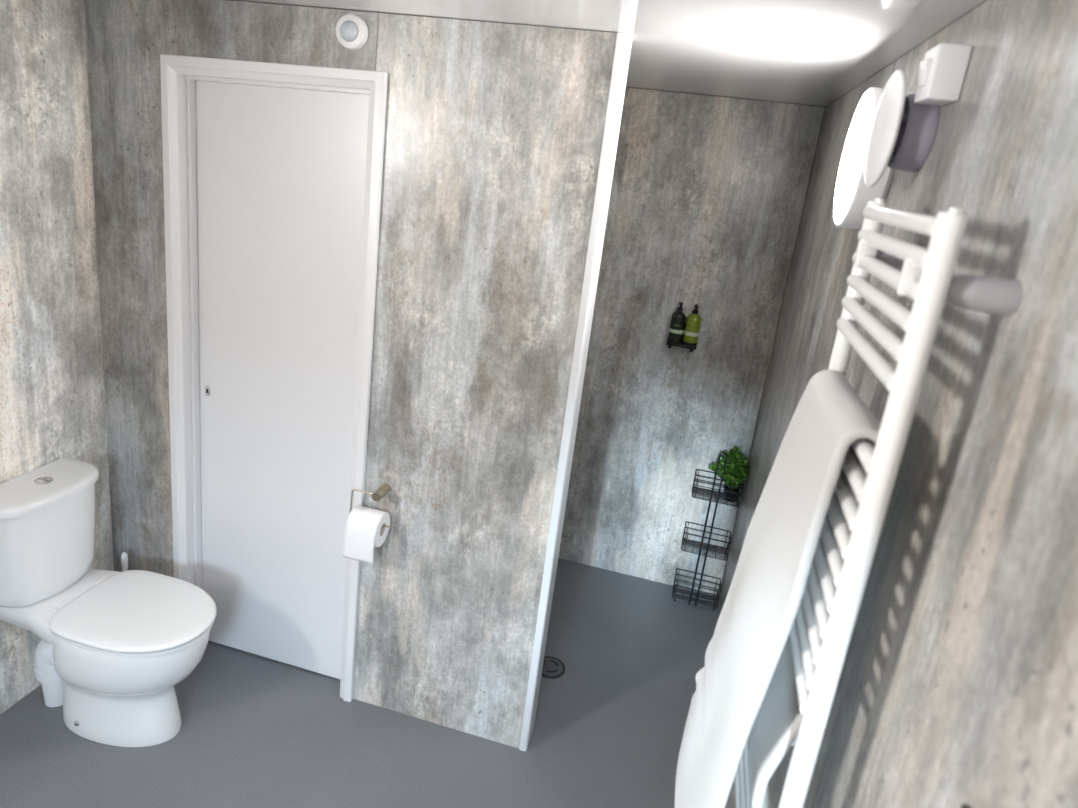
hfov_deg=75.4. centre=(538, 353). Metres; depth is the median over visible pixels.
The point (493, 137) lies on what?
wall partition
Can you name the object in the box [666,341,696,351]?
tray
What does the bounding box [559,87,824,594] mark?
wall
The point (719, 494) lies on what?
basket
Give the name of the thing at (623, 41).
trim
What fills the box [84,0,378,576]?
wall
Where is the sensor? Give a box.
[336,14,367,50]
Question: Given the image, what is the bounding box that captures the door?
[160,54,387,701]
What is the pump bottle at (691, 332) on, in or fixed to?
in the holder at (691, 346)
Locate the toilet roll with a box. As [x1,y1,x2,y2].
[343,505,389,564]
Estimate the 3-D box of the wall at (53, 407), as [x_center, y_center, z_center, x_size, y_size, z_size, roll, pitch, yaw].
[-1.725,0.180,1.522,0.100,2.204,4.334,10,16,12]
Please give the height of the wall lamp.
0.314 m
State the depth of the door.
2.23 m
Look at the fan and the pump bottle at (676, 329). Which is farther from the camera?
the pump bottle at (676, 329)
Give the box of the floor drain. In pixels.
[542,656,564,678]
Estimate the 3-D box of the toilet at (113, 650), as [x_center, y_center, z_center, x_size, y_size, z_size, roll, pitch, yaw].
[-1.311,0.798,2.153,0.654,0.780,0.351,10,16,12]
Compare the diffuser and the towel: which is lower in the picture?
the towel
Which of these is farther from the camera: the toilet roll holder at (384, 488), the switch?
the toilet roll holder at (384, 488)
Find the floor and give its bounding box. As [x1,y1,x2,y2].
[0,558,718,807]
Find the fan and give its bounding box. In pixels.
[864,70,939,186]
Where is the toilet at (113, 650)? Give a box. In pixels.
[0,457,216,746]
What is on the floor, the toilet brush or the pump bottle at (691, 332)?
the toilet brush
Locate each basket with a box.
[672,569,720,608]
[681,522,731,560]
[691,469,743,506]
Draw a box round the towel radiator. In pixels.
[734,198,1022,807]
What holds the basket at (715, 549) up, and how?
on the wire caddy
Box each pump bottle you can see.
[668,302,685,340]
[683,304,700,342]
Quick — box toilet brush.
[121,552,127,571]
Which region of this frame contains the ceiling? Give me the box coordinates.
[232,0,986,106]
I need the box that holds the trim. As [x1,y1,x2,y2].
[519,32,631,750]
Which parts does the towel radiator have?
rail, rail, rail, rail, rail, rail, rail, rail, rail, rail, rail, rail, rail, rail, post, rail, rail, rail, post, rail, rail, rail, rail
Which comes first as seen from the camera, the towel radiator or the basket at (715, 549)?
the towel radiator
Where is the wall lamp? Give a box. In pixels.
[833,87,894,229]
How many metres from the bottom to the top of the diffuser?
0.297 m
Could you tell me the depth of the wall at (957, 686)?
0.87 m
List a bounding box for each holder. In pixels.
[349,483,390,527]
[666,323,697,351]
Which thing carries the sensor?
attached to the wall at (126, 40)
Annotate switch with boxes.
[914,43,972,105]
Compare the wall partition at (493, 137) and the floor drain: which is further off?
the floor drain
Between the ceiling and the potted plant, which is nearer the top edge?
the ceiling
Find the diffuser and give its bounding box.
[834,91,872,223]
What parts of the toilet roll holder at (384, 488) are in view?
post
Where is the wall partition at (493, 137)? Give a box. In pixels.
[353,13,616,748]
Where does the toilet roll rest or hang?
on the toilet roll holder at (384, 488)
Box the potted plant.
[708,446,748,501]
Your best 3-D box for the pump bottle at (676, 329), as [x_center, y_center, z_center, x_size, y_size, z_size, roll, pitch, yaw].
[0.597,-0.139,3.002,0.062,0.174,0.062,-6,20,-39]
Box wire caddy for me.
[672,454,743,610]
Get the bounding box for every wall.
[0,0,113,714]
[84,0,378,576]
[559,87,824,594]
[719,0,1077,807]
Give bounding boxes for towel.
[674,370,879,807]
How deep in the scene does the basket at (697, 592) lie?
3.24 m
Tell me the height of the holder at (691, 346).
0.110 m
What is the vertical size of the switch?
0.086 m
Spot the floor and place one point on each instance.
(256, 731)
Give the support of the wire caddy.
on the floor
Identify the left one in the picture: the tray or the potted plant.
the tray

